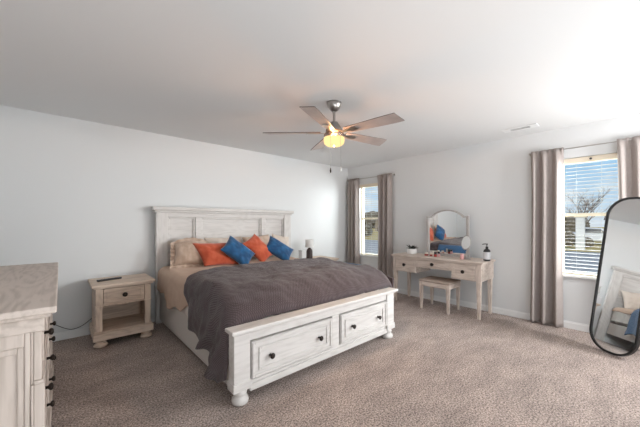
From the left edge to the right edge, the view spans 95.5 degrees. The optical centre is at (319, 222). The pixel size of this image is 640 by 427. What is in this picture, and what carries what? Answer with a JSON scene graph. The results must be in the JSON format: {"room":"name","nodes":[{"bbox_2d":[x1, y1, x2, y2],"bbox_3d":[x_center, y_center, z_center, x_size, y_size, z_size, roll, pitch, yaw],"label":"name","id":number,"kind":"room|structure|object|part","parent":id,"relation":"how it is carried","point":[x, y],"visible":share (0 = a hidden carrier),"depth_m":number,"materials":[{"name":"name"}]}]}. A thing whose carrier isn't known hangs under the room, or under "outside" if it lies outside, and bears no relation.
{"room":"bedroom","nodes":[
{"label":"bedroom","id":0,"kind":"room"},
{"bbox_2d":[0,105,347,333],"bbox_3d":[-1.344,0.057,4.590,5.380,2.440,0.150,0,0,-42],"label":"wall","id":1,"kind":"structure","parent":0,"point":[79,195],"depth_m":3.47,"materials":[{"name":"white paint"}]},
{"bbox_2d":[53,315,154,341],"bbox_3d":[-1.290,1.234,4.529,5.080,0.086,0.014,0,0,-42],"label":"baseboard","id":2,"kind":"structure","parent":1,"relation":"attached to","point":[59,336],"depth_m":3.23,"materials":[{"name":"white"}]},
{"bbox_2d":[0,0,639,167],"bbox_3d":[0.613,-1.223,2.402,5.380,0.120,6.020,0,0,-42],"label":"ceiling","id":3,"kind":"structure","parent":0,"point":[458,73],"depth_m":2.15,"materials":[{"name":"white paint"}]},
{"bbox_2d":[263,100,404,172],"bbox_3d":[0.171,-0.812,2.832,1.293,0.702,1.301,0,0,-42],"label":"ceiling fan","id":4,"kind":"object","parent":3,"relation":"hanging from","point":[333,128],"visible":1,"depth_m":2.73,"materials":[{"name":"brown wood"}]},
{"bbox_3d":[-0.267,-0.874,2.824,0.550,0.037,0.145,0,0,5],"label":"blade","id":5,"kind":"part","parent":4,"relation":"part of","materials":[{"name":"brown wood"}]},
{"bbox_3d":[0.003,-0.874,2.434,0.145,0.037,0.550,0,0,23],"label":"blade","id":6,"kind":"part","parent":4,"relation":"part of","materials":[{"name":"brown wood"}]},
{"bbox_3d":[0.020,-0.874,3.201,0.145,0.037,0.550,0,0,-13],"label":"blade","id":7,"kind":"part","parent":4,"relation":"part of","materials":[{"name":"brown wood"}]},
{"bbox_3d":[0.136,-0.781,2.815,0.202,0.080,0.202,0,0,-42],"label":"lamp shade","id":8,"kind":"part","parent":4,"relation":"part of","materials":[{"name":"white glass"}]},
{"bbox_3d":[0.468,-0.874,3.044,0.550,0.037,0.145,0,0,-31],"label":"blade","id":9,"kind":"part","parent":4,"relation":"part of","materials":[{"name":"brown wood"}]},
{"bbox_3d":[0.457,-0.874,2.570,0.550,0.037,0.145,0,0,41],"label":"blade","id":10,"kind":"part","parent":4,"relation":"part of","materials":[{"name":"brown wood"}]},
{"bbox_2d":[502,123,538,132],"bbox_3d":[2.455,-1.159,3.567,0.150,0.008,0.360,0,0,-42],"label":"ceiling vent","id":11,"kind":"object","parent":3,"relation":"in","point":[534,124],"visible":1,"depth_m":3.56,"materials":[{"name":"white metal"}]},
{"bbox_2d":[51,293,639,426],"bbox_3d":[0.613,1.337,2.402,5.380,0.120,6.020,0,0,-42],"label":"floor","id":12,"kind":"structure","parent":0,"point":[437,368],"depth_m":2.34,"materials":[{"name":"carpet"}]},
{"bbox_2d":[0,262,58,426],"bbox_3d":[-1.777,0.802,1.630,0.458,0.950,1.705,0,0,-42],"label":"dresser","id":13,"kind":"object","parent":12,"relation":"on","point":[28,292],"visible":1,"depth_m":1.14,"materials":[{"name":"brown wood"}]},
{"bbox_3d":[-1.267,0.791,1.006,0.376,0.732,0.014,0,0,-42],"label":"panel","id":14,"kind":"part","parent":13,"relation":"part of","materials":[{"name":"brown wood"}]},
{"bbox_3d":[-1.789,0.399,1.619,0.417,0.053,1.645,0,0,-42],"label":"cornice","id":15,"kind":"part","parent":13,"relation":"part of","materials":[{"name":"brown wood"}]},
{"bbox_3d":[-1.127,0.791,1.162,0.040,0.732,0.068,0,0,-42],"label":"post","id":16,"kind":"part","parent":13,"relation":"part of","materials":[{"name":"brown wood"}]},
{"bbox_3d":[-1.401,0.757,1.468,0.020,0.240,0.730,0,0,-42],"label":"drawer","id":17,"kind":"part","parent":13,"relation":"part of","materials":[{"name":"brown wood"}]},
{"bbox_3d":[-1.310,0.522,1.384,0.005,0.120,0.423,0,0,-42],"label":"drawer moulding","id":18,"kind":"part","parent":13,"relation":"part of","materials":[{"name":"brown wood"}]},
{"bbox_3d":[-1.392,0.757,1.476,0.005,0.180,0.670,0,0,-42],"label":"drawer moulding","id":19,"kind":"part","parent":13,"relation":"part of","materials":[{"name":"brown wood"}]},
{"bbox_3d":[-1.392,1.017,1.476,0.005,0.190,0.670,0,0,-42],"label":"drawer moulding","id":20,"kind":"part","parent":13,"relation":"part of","materials":[{"name":"brown wood"}]},
{"bbox_3d":[-1.298,0.522,1.394,0.035,0.034,0.034,0,0,-42],"label":"knob","id":21,"kind":"part","parent":13,"relation":"part of","materials":[{"name":"brown metal"}]},
{"bbox_3d":[-1.887,1.017,2.030,0.005,0.190,0.670,0,0,-42],"label":"drawer moulding","id":22,"kind":"part","parent":13,"relation":"part of","materials":[{"name":"brown wood"}]},
{"bbox_3d":[-1.887,0.757,2.030,0.005,0.180,0.670,0,0,-42],"label":"drawer moulding","id":23,"kind":"part","parent":13,"relation":"part of","materials":[{"name":"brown wood"}]},
{"bbox_3d":[-1.251,0.757,1.341,0.035,0.034,0.034,0,0,-42],"label":"knob","id":24,"kind":"part","parent":13,"relation":"part of","materials":[{"name":"brown metal"}]},
{"bbox_3d":[-1.511,0.757,1.632,0.035,0.034,0.034,0,0,-42],"label":"knob","id":25,"kind":"part","parent":13,"relation":"part of","materials":[{"name":"brown metal"}]},
{"bbox_3d":[-1.511,1.017,1.632,0.035,0.034,0.034,0,0,-42],"label":"knob","id":26,"kind":"part","parent":13,"relation":"part of","materials":[{"name":"brown metal"}]},
{"bbox_3d":[-2.167,0.791,2.331,0.032,0.732,0.068,0,0,-42],"label":"post","id":27,"kind":"part","parent":13,"relation":"part of","materials":[{"name":"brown wood"}]},
{"bbox_2d":[88,273,154,348],"bbox_3d":[-2.230,0.955,3.267,0.565,0.645,0.524,0,0,-42],"label":"nightstand","id":28,"kind":"object","parent":12,"relation":"on","point":[121,307],"visible":1,"depth_m":3.16,"materials":[{"name":"brown wood"}]},
{"bbox_2d":[97,277,121,281],"bbox_3d":[-2.324,0.622,3.210,0.044,0.020,0.230,0,0,32],"label":"remote control","id":29,"kind":"object","parent":28,"relation":"on","point":[114,278],"visible":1,"depth_m":3.20,"materials":[{"name":"black plastic"}]},
{"bbox_2d":[89,313,153,342],"bbox_3d":[-2.233,1.159,3.269,0.539,0.087,0.493,0,0,-42],"label":"shelf","id":30,"kind":"object","parent":28,"relation":"attached to","point":[115,326],"depth_m":3.17,"materials":[{"name":"brown wood"}]},
{"bbox_3d":[-2.188,0.760,3.219,0.363,0.151,0.298,0,0,-42],"label":"drawer","id":31,"kind":"part","parent":28,"relation":"part of","materials":[{"name":"brown wood"}]},
{"bbox_3d":[-2.086,0.759,3.105,0.311,0.101,0.008,0,0,-42],"label":"drawer moulding","id":32,"kind":"part","parent":28,"relation":"part of","materials":[{"name":"brown wood"}]},
{"bbox_2d":[151,206,397,406],"bbox_3d":[-0.562,0.536,3.553,2.187,1.482,2.382,0,0,-42],"label":"bed","id":33,"kind":"object","parent":12,"relation":"on","point":[262,352],"visible":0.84,"depth_m":2.75,"materials":[{"name":"white wood"}]},
{"bbox_3d":[-2.044,0.572,3.749,0.135,1.410,0.080,0,0,-42],"label":"post","id":34,"kind":"part","parent":33,"relation":"part of","materials":[{"name":"white wood"}]},
{"bbox_3d":[-1.877,0.351,3.926,0.350,0.852,0.019,0,0,-42],"label":"panel","id":35,"kind":"part","parent":33,"relation":"part of","materials":[{"name":"white wood"}]},
{"bbox_3d":[-1.864,0.351,3.910,0.350,0.852,0.022,0,0,-42],"label":"panel moulding","id":36,"kind":"part","parent":33,"relation":"part of","materials":[{"name":"white wood"}]},
{"bbox_3d":[-1.307,1.062,2.902,0.035,0.340,2.165,0,0,-42],"label":"rail","id":37,"kind":"part","parent":33,"relation":"part of","materials":[{"name":"white"}]},
{"bbox_3d":[-1.317,0.422,4.402,1.820,1.110,0.065,0,0,-42],"label":"headboard","id":38,"kind":"part","parent":33,"relation":"part of","materials":[{"name":"white wood"}]},
{"bbox_3d":[-1.333,0.351,4.412,0.950,0.852,0.019,0,0,-42],"label":"panel","id":39,"kind":"part","parent":33,"relation":"part of","materials":[{"name":"white wood"}]},
{"bbox_3d":[-1.319,0.351,4.397,0.950,0.852,0.022,0,0,-42],"label":"panel moulding","id":40,"kind":"part","parent":33,"relation":"part of","materials":[{"name":"white wood"}]},
{"bbox_3d":[-0.773,0.351,4.885,0.365,0.852,0.022,0,0,-42],"label":"panel moulding","id":41,"kind":"part","parent":33,"relation":"part of","materials":[{"name":"white wood"}]},
{"bbox_3d":[-0.787,0.351,4.901,0.365,0.852,0.019,0,0,-42],"label":"panel","id":42,"kind":"part","parent":33,"relation":"part of","materials":[{"name":"white wood"}]},
{"bbox_3d":[-0.587,0.572,5.052,0.135,1.410,0.080,0,0,-42],"label":"post","id":43,"kind":"part","parent":33,"relation":"part of","materials":[{"name":"white wood"}]},
{"bbox_3d":[-0.209,0.989,2.366,0.798,0.265,0.054,0,0,-42],"label":"drawer","id":44,"kind":"part","parent":33,"relation":"part of","materials":[{"name":"white wood"}]},
{"bbox_3d":[-0.187,0.989,2.342,0.790,0.257,0.011,0,0,-42],"label":"drawer moulding","id":45,"kind":"part","parent":33,"relation":"part of","materials":[{"name":"white wood"}]},
{"bbox_3d":[0.092,0.990,2.649,1.913,0.425,0.103,0,0,-42],"label":"footboard","id":46,"kind":"part","parent":33,"relation":"part of","materials":[{"name":"white wood"}]},
{"bbox_3d":[0.114,1.177,2.625,1.647,0.050,0.013,0,0,-42],"label":"moulding","id":47,"kind":"part","parent":33,"relation":"part of","materials":[{"name":"white wood"}]},
{"bbox_2d":[263,289,378,318],"bbox_3d":[-0.645,0.735,3.568,1.820,0.305,2.035,0,0,-42],"label":"mattress","id":48,"kind":"object","parent":33,"relation":"on","point":[378,289],"visible":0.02,"depth_m":2.49,"materials":[{"name":"white fabric"}]},
{"bbox_2d":[159,292,187,316],"bbox_3d":[-0.717,0.752,3.648,1.977,0.370,1.710,0,0,-42],"label":"sheet","id":49,"kind":"object","parent":48,"relation":"on","point":[185,311],"visible":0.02,"depth_m":2.91,"materials":[{"name":"white fabric"}]},
{"bbox_2d":[157,257,298,311],"bbox_3d":[-0.774,0.748,3.711,2.022,0.416,1.581,0,0,-42],"label":"blanket","id":50,"kind":"object","parent":49,"relation":"on","point":[171,282],"visible":0.23,"depth_m":3.26,"materials":[{"name":"beige fabric"}]},
{"bbox_2d":[170,238,210,268],"bbox_3d":[-1.647,0.387,3.736,0.499,0.388,0.232,0,0,-24],"label":"pillow","id":51,"kind":"object","parent":50,"relation":"on","point":[184,254],"visible":0.73,"depth_m":3.65,"materials":[{"name":"beige fabric"}]},
{"bbox_2d":[192,243,238,265],"bbox_3d":[-1.352,0.407,3.789,0.568,0.303,0.213,0,0,-32],"label":"cushion","id":52,"kind":"object","parent":50,"relation":"on","point":[210,253],"visible":0.78,"depth_m":3.71,"materials":[{"name":"orange fabric"}]},
{"bbox_2d":[204,236,240,242],"bbox_3d":[-1.345,0.372,4.126,0.560,0.338,0.192,0,0,-42],"label":"pillow","id":53,"kind":"object","parent":50,"relation":"on","point":[212,240],"visible":0.17,"depth_m":4.06,"materials":[{"name":"beige fabric"}]},
{"bbox_2d":[221,236,254,263],"bbox_3d":[-1.084,0.387,3.865,0.474,0.442,0.212,0,0,-22],"label":"cushion","id":54,"kind":"object","parent":50,"relation":"on","point":[233,248],"visible":0.97,"depth_m":3.80,"materials":[{"name":"blue fabric"}]},
{"bbox_2d":[242,234,271,258],"bbox_3d":[-0.946,0.367,4.459,0.195,0.362,0.515,0,0,42],"label":"pillow","id":55,"kind":"object","parent":50,"relation":"on","point":[265,238],"visible":0.24,"depth_m":4.49,"materials":[{"name":"beige fabric"}]},
{"bbox_2d":[242,234,272,261],"bbox_3d":[-0.880,0.372,4.170,0.479,0.433,0.199,0,0,-15],"label":"cushion","id":56,"kind":"object","parent":50,"relation":"on","point":[254,243],"visible":0.84,"depth_m":4.10,"materials":[{"name":"orange fabric"}]},
{"bbox_2d":[267,236,293,259],"bbox_3d":[-0.605,0.397,4.318,0.471,0.416,0.202,0,0,-14],"label":"cushion","id":57,"kind":"object","parent":50,"relation":"on","point":[275,247],"visible":0.95,"depth_m":4.26,"materials":[{"name":"blue fabric"}]},
{"bbox_2d":[272,234,288,255],"bbox_3d":[-0.638,0.377,4.715,0.402,0.414,0.188,0,0,-42],"label":"pillow","id":58,"kind":"object","parent":50,"relation":"on","point":[285,240],"visible":0.3,"depth_m":4.71,"materials":[{"name":"beige fabric"}]},
{"bbox_2d":[184,257,393,382],"bbox_3d":[-0.352,0.821,3.206,2.182,0.693,1.342,0,0,-42],"label":"quilt","id":59,"kind":"object","parent":48,"relation":"on","point":[218,299],"visible":1,"depth_m":2.54,"materials":[{"name":"grey fabric"}]},
{"bbox_3d":[0.439,0.989,2.945,0.711,0.265,0.054,0,0,-42],"label":"drawer","id":60,"kind":"part","parent":33,"relation":"part of","materials":[{"name":"white wood"}]},
{"bbox_3d":[0.460,0.989,2.921,0.703,0.257,0.011,0,0,-42],"label":"drawer moulding","id":61,"kind":"part","parent":33,"relation":"part of","materials":[{"name":"white wood"}]},
{"bbox_2d":[305,256,338,260],"bbox_3d":[-0.037,0.955,5.229,0.565,0.645,0.524,0,0,-42],"label":"nightstand","id":62,"kind":"object","parent":12,"relation":"on","point":[331,258],"visible":0.03,"depth_m":5.29,"materials":[{"name":"brown wood"}]},
{"bbox_2d":[299,250,304,258],"bbox_3d":[-0.315,0.554,5.074,0.080,0.154,0.100,0,0,-42],"label":"box","id":63,"kind":"object","parent":62,"relation":"on","point":[301,252],"visible":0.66,"depth_m":5.04,"materials":[{"name":"white"}]},
{"bbox_2d":[305,239,313,257],"bbox_3d":[-0.183,0.462,5.085,0.156,0.340,0.156,0,0,-42],"label":"table lamp","id":64,"kind":"object","parent":62,"relation":"on","point":[309,243],"visible":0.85,"depth_m":5.03,"materials":[{"name":"grey ceramic"}]},
{"bbox_3d":[-0.183,0.359,5.085,0.156,0.135,0.156,0,0,-42],"label":"lamp shade","id":65,"kind":"part","parent":64,"relation":"part of","materials":[{"name":"fabric"}]},
{"bbox_2d":[419,276,460,314],"bbox_3d":[1.774,1.057,4.313,0.386,0.440,0.466,0,0,-42],"label":"vanity stool","id":66,"kind":"object","parent":12,"relation":"on","point":[433,282],"visible":1,"depth_m":4.25,"materials":[{"name":"brown wood"}]},
{"bbox_3d":[1.520,1.075,4.356,0.052,0.405,0.052,0,0,-42],"label":"leg","id":67,"kind":"part","parent":66,"relation":"part of","materials":[{"name":"brown wood"}]},
{"bbox_3d":[1.760,1.075,4.570,0.052,0.405,0.052,0,0,-42],"label":"leg","id":68,"kind":"part","parent":66,"relation":"part of","materials":[{"name":"brown wood"}]},
{"bbox_3d":[1.774,0.855,4.313,0.386,0.035,0.466,0,0,-42],"label":"seat","id":69,"kind":"part","parent":66,"relation":"part of","materials":[{"name":"beige"}]},
{"bbox_3d":[1.774,0.902,4.313,0.370,0.060,0.450,0,0,-42],"label":"seat frame","id":70,"kind":"part","parent":66,"relation":"part of","materials":[{"name":"brown wood"}]},
{"bbox_3d":[1.788,1.075,4.056,0.052,0.405,0.052,0,0,-42],"label":"leg","id":71,"kind":"part","parent":66,"relation":"part of","materials":[{"name":"brown wood"}]},
{"bbox_3d":[2.028,1.075,4.271,0.052,0.405,0.052,0,0,-42],"label":"leg","id":72,"kind":"part","parent":66,"relation":"part of","materials":[{"name":"brown wood"}]},
{"bbox_2d":[391,252,495,319],"bbox_3d":[1.808,0.896,4.430,0.514,0.762,1.400,0,0,-42],"label":"vanity desk","id":73,"kind":"object","parent":12,"relation":"on","point":[477,270],"visible":1,"depth_m":4.09,"materials":[{"name":"brown wood"}]},
{"bbox_3d":[1.227,0.664,4.781,0.022,0.226,0.042,0,0,-42],"label":"drawer post","id":74,"kind":"part","parent":73,"relation":"part of","materials":[{"name":"brown wood"}]},
{"bbox_3d":[1.248,1.027,4.786,0.056,0.500,0.056,0,0,-42],"label":"leg","id":75,"kind":"part","parent":73,"relation":"part of","materials":[{"name":"brown wood"}]},
{"bbox_3d":[1.350,0.664,4.628,0.007,0.182,0.341,0,0,-42],"label":"drawer moulding","id":76,"kind":"part","parent":73,"relation":"part of","materials":[{"name":"brown wood"}]},
{"bbox_3d":[1.471,0.664,4.736,0.318,0.186,0.345,0,0,-42],"label":"drawer","id":77,"kind":"part","parent":73,"relation":"part of","materials":[{"name":"brown wood"}]},
{"bbox_3d":[1.549,1.027,5.055,0.056,0.500,0.056,0,0,-42],"label":"leg","id":78,"kind":"part","parent":73,"relation":"part of","materials":[{"name":"brown wood"}]},
{"bbox_2d":[407,245,416,253],"bbox_3d":[1.528,0.436,4.807,0.208,0.156,0.189,0,0,24],"label":"potted plant","id":79,"kind":"object","parent":73,"relation":"on","point":[412,249],"visible":0.99,"depth_m":4.77,"materials":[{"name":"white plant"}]},
{"bbox_3d":[1.523,0.471,4.819,0.154,0.088,0.154,0,0,-42],"label":"pot","id":80,"kind":"part","parent":79,"relation":"part of","materials":[{"name":"white ceramic"}]},
{"bbox_3d":[1.781,0.613,4.390,0.318,0.092,0.533,0,0,-42],"label":"drawer","id":81,"kind":"part","parent":73,"relation":"part of","materials":[{"name":"brown wood"}]},
{"bbox_3d":[1.660,0.613,4.281,0.007,0.088,0.529,0,0,-42],"label":"drawer moulding","id":82,"kind":"part","parent":73,"relation":"part of","materials":[{"name":"brown wood"}]},
{"bbox_2d":[426,210,471,257],"bbox_3d":[1.982,0.157,4.512,0.115,0.718,0.670,0,0,-42],"label":"vanity mirror","id":83,"kind":"object","parent":73,"relation":"on","point":[445,229],"visible":0.88,"depth_m":4.49,"materials":[{"name":"grey wood"}]},
{"bbox_3d":[1.757,0.206,4.739,0.048,0.618,0.029,0,0,-42],"label":"post","id":84,"kind":"part","parent":83,"relation":"part of","materials":[{"name":"grey wood"}]},
{"bbox_3d":[2.171,0.206,4.256,0.048,0.618,0.029,0,0,-42],"label":"post","id":85,"kind":"part","parent":83,"relation":"part of","materials":[{"name":"grey wood"}]},
{"bbox_3d":[2.073,0.664,4.064,0.318,0.186,0.290,0,0,-42],"label":"drawer","id":86,"kind":"part","parent":73,"relation":"part of","materials":[{"name":"brown wood"}]},
{"bbox_3d":[1.952,0.664,3.955,0.007,0.182,0.286,0,0,-42],"label":"drawer moulding","id":87,"kind":"part","parent":73,"relation":"part of","materials":[{"name":"brown wood"}]},
{"bbox_2d":[461,235,470,259],"bbox_3d":[2.076,0.344,4.126,0.120,0.342,0.125,0,0,-42],"label":"makeup mirror","id":88,"kind":"object","parent":73,"relation":"on","point":[466,241],"visible":0.94,"depth_m":4.12,"materials":[{"name":"silver metal"}]},
{"bbox_3d":[2.075,0.279,4.127,0.126,0.213,0.041,0,0,39],"label":"frame","id":89,"kind":"part","parent":88,"relation":"part of","materials":[{"name":"silver metal"}]},
{"bbox_2d":[462,236,469,248],"bbox_3d":[2.070,0.279,4.121,0.108,0.183,0.022,0,0,39],"label":"mirror glass","id":90,"kind":"object","parent":88,"relation":"on","point":[466,239],"depth_m":4.12,"materials":[{"name":"white"}]},
{"bbox_3d":[2.083,0.664,3.824,0.022,0.226,0.070,0,0,-42],"label":"drawer post","id":91,"kind":"part","parent":73,"relation":"part of","materials":[{"name":"brown wood"}]},
{"bbox_3d":[2.099,1.027,3.835,0.056,0.500,0.056,0,0,-42],"label":"leg","id":92,"kind":"part","parent":73,"relation":"part of","materials":[{"name":"brown wood"}]},
{"bbox_2d":[482,244,490,260],"bbox_3d":[2.257,0.398,3.936,0.091,0.234,0.090,0,0,-42],"label":"pump bottle","id":93,"kind":"object","parent":73,"relation":"on","point":[486,253],"visible":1,"depth_m":3.90,"materials":[{"name":"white plastic"}]},
{"bbox_3d":[2.400,1.027,4.104,0.056,0.500,0.056,0,0,-42],"label":"leg","id":94,"kind":"part","parent":73,"relation":"part of","materials":[{"name":"brown wood"}]},
{"bbox_2d":[589,197,639,356],"bbox_3d":[2.994,0.511,2.853,0.365,1.528,0.420,0,0,-6],"label":"floor mirror","id":95,"kind":"object","parent":12,"relation":"on","point":[614,328],"visible":1,"depth_m":2.86,"materials":[{"name":"black metal"}]},
{"bbox_2d":[364,240,599,273],"bbox_3d":[-10.830,1.720,36.254,14.000,0.015,180.000,0,0,-42],"label":"road","id":96,"kind":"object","parent":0,"point":[367,243],"depth_m":13.56,"materials":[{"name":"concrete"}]},
{"bbox_2d":[364,227,603,252],"bbox_3d":[40.338,1.802,82.022,159.700,0.150,180.000,0,0,-42],"label":"ground","id":97,"kind":"structure","parent":0,"point":[596,246],"depth_m":21.18,"materials":[{"name":"green plant"}]},
{"bbox_2d":[364,224,372,234],"bbox_3d":[5.604,1.067,38.239,2.691,2.138,2.698,0,0,-42],"label":"bush","id":98,"kind":"object","parent":97,"relation":"on","point":[367,229],"visible":0.33,"depth_m":37.14,"materials":[{"name":"green plant"}]},
{"bbox_2d":[364,211,377,227],"bbox_3d":[16.983,-0.579,93.129,9.987,6.457,10.273,0,0,-42],"label":"bush","id":99,"kind":"object","parent":97,"relation":"on","point":[366,222],"visible":0.19,"depth_m":89.71,"materials":[{"name":"green plant"}]},
{"bbox_2d":[372,219,377,230],"bbox_3d":[17.866,-0.198,61.922,9.200,3.850,10.000,0,0,-42],"label":"house","id":100,"kind":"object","parent":97,"relation":"on","point":[376,220],"visible":0.03,"depth_m":62.35,"materials":[{"name":"beige"}]},
{"bbox_2d":[564,227,575,245],"bbox_3d":[18.723,1.192,22.655,1.747,1.783,1.764,0,0,-8],"label":"bush","id":101,"kind":"object","parent":97,"relation":"on","point":[569,235],"visible":0.3,"depth_m":22.00,"materials":[{"name":"green plant"}]},
{"bbox_2d":[564,216,589,231],"bbox_3d":[33.181,0.497,38.818,4.537,3.432,4.464,0,0,-42],"label":"bush","id":102,"kind":"object","parent":97,"relation":"on","point":[569,223],"visible":0.19,"depth_m":37.23,"materials":[{"name":"green plant"}]},
{"bbox_2d":[574,216,586,249],"bbox_3d":[16.513,0.632,18.435,0.560,2.190,0.580,0,0,-42],"label":"gate pillar","id":103,"kind":"structure","parent":97,"relation":"on","point":[580,222],"depth_m":18.28,"materials":[{"name":"white paint"}]},
{"bbox_2d":[574,237,593,247],"bbox_3d":[18.795,1.425,20.709,1.174,0.970,1.117,0,0,-42],"label":"bush","id":104,"kind":"object","parent":97,"relation":"on","point":[590,243],"visible":0.45,"depth_m":20.27,"materials":[{"name":"green plant"}]},
{"bbox_2d":[564,185,610,225],"bbox_3d":[26.208,-1.002,28.663,3.148,5.486,4.697,0,0,21],"label":"bare tree","id":105,"kind":"object","parent":97,"relation":"on","point":[602,196],"visible":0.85,"depth_m":28.02,"materials":[{"name":"brown plant"}]},
{"bbox_2d":[572,227,603,243],"bbox_3d":[21.639,1.053,23.195,2.733,1.346,1.530,0,0,43],"label":"car","id":106,"kind":"object","parent":97,"relation":"on","point":[591,233],"visible":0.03,"depth_m":22.52,"materials":[{"name":"white paint"}]},
{"bbox_2d":[348,114,639,324],"bbox_3d":[2.562,0.057,4.146,0.150,2.440,5.720,0,0,-42],"label":"wall","id":107,"kind":"structure","parent":0,"point":[489,183],"depth_m":4.15,"materials":[{"name":"white paint"}]},
{"bbox_2d":[360,254,377,257],"bbox_3d":[1.058,0.665,5.759,0.120,0.021,0.728,0,0,-42],"label":"trim","id":108,"kind":"structure","parent":107,"relation":"attached to","point":[360,254],"depth_m":5.82,"materials":[{"name":"white wood"}]},
{"bbox_2d":[361,188,377,254],"bbox_3d":[1.121,-0.053,5.816,0.050,1.460,0.730,0,0,-42],"label":"window","id":109,"kind":"structure","parent":107,"relation":"in","point":[362,198],"depth_m":6.05,"materials":[{"name":"beige plastic"}]},
{"bbox_2d":[360,183,377,255],"bbox_3d":[1.069,-0.066,5.769,0.066,1.426,0.706,0,0,-42],"label":"window blind","id":110,"kind":"object","parent":109,"relation":"attached to","point":[372,184],"visible":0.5,"depth_m":5.81,"materials":[{"name":"beige plastic"}]},
{"bbox_3d":[1.030,-0.045,5.814,0.002,1.345,0.002,0,0,-42],"label":"ladder cord","id":111,"kind":"part","parent":110,"relation":"part of","materials":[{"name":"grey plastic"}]},
{"bbox_2d":[397,288,589,331],"bbox_3d":[2.505,1.234,4.086,0.014,0.086,5.706,0,0,-42],"label":"baseboard","id":112,"kind":"structure","parent":107,"relation":"attached to","point":[567,324],"depth_m":4.09,"materials":[{"name":"white wood"}]},
{"bbox_2d":[563,274,596,279],"bbox_3d":[3.268,0.645,3.288,0.120,0.021,0.898,0,0,-42],"label":"trim","id":113,"kind":"structure","parent":107,"relation":"attached to","point":[564,275],"depth_m":3.44,"materials":[{"name":"white wood"}]},
{"bbox_2d":[529,139,631,155],"bbox_3d":[3.209,-0.888,3.266,0.058,0.032,1.425,0,0,-42],"label":"curtain rod","id":114,"kind":"object","parent":107,"relation":"attached to","point":[629,139],"visible":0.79,"depth_m":3.38,"materials":[{"name":"silver metal"}]},
{"bbox_2d":[530,147,563,326],"bbox_3d":[2.821,0.176,3.632,0.106,2.179,0.342,0,0,-42],"label":"curtain","id":115,"kind":"object","parent":114,"relation":"hanging from","point":[547,168],"visible":1,"depth_m":3.62,"materials":[{"name":"grey fabric"}]},
{"bbox_2d":[617,136,639,199],"bbox_3d":[3.421,0.176,2.960,0.106,2.179,0.589,0,0,-42],"label":"curtain","id":116,"kind":"object","parent":114,"relation":"hanging from","point":[628,151],"visible":0.29,"depth_m":3.12,"materials":[{"name":"grey fabric"}]},
{"bbox_2d":[563,187,605,274],"bbox_3d":[3.332,-0.063,3.345,0.050,1.440,0.900,0,0,-42],"label":"window","id":117,"kind":"structure","parent":107,"relation":"in","point":[564,214],"depth_m":3.58,"materials":[{"name":"beige plastic"}]},
{"bbox_2d":[563,153,617,276],"bbox_3d":[3.275,-0.076,3.294,0.077,1.406,0.876,0,0,-42],"label":"window blind","id":118,"kind":"object","parent":117,"relation":"attached to","point":[611,156],"visible":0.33,"depth_m":3.42,"materials":[{"name":"beige plastic"}]},
{"bbox_3d":[3.279,0.617,3.298,0.046,0.020,0.876,0,0,-42],"label":"rail","id":119,"kind":"part","parent":118,"relation":"part of","materials":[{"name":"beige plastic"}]},
{"bbox_3d":[0.982,-0.888,5.755,0.058,0.032,1.145,0,0,-42],"label":"curtain rod","id":120,"kind":"object","parent":107,"relation":"attached to","visible":0},
{"bbox_2d":[348,178,359,263],"bbox_3d":[0.684,0.176,6.021,0.107,2.179,0.310,0,0,-42],"label":"curtain","id":121,"kind":"object","parent":120,"relation":"hanging from","point":[353,185],"visible":0.78,"depth_m":6.00,"materials":[{"name":"grey fabric"}]},
{"bbox_2d":[377,173,393,287],"bbox_3d":[1.201,0.176,5.442,0.106,2.178,0.348,0,0,-42],"label":"curtain","id":122,"kind":"object","parent":120,"relation":"hanging from","point":[385,183],"visible":0.86,"depth_m":5.42,"materials":[{"name":"grey fabric"}]}
]}

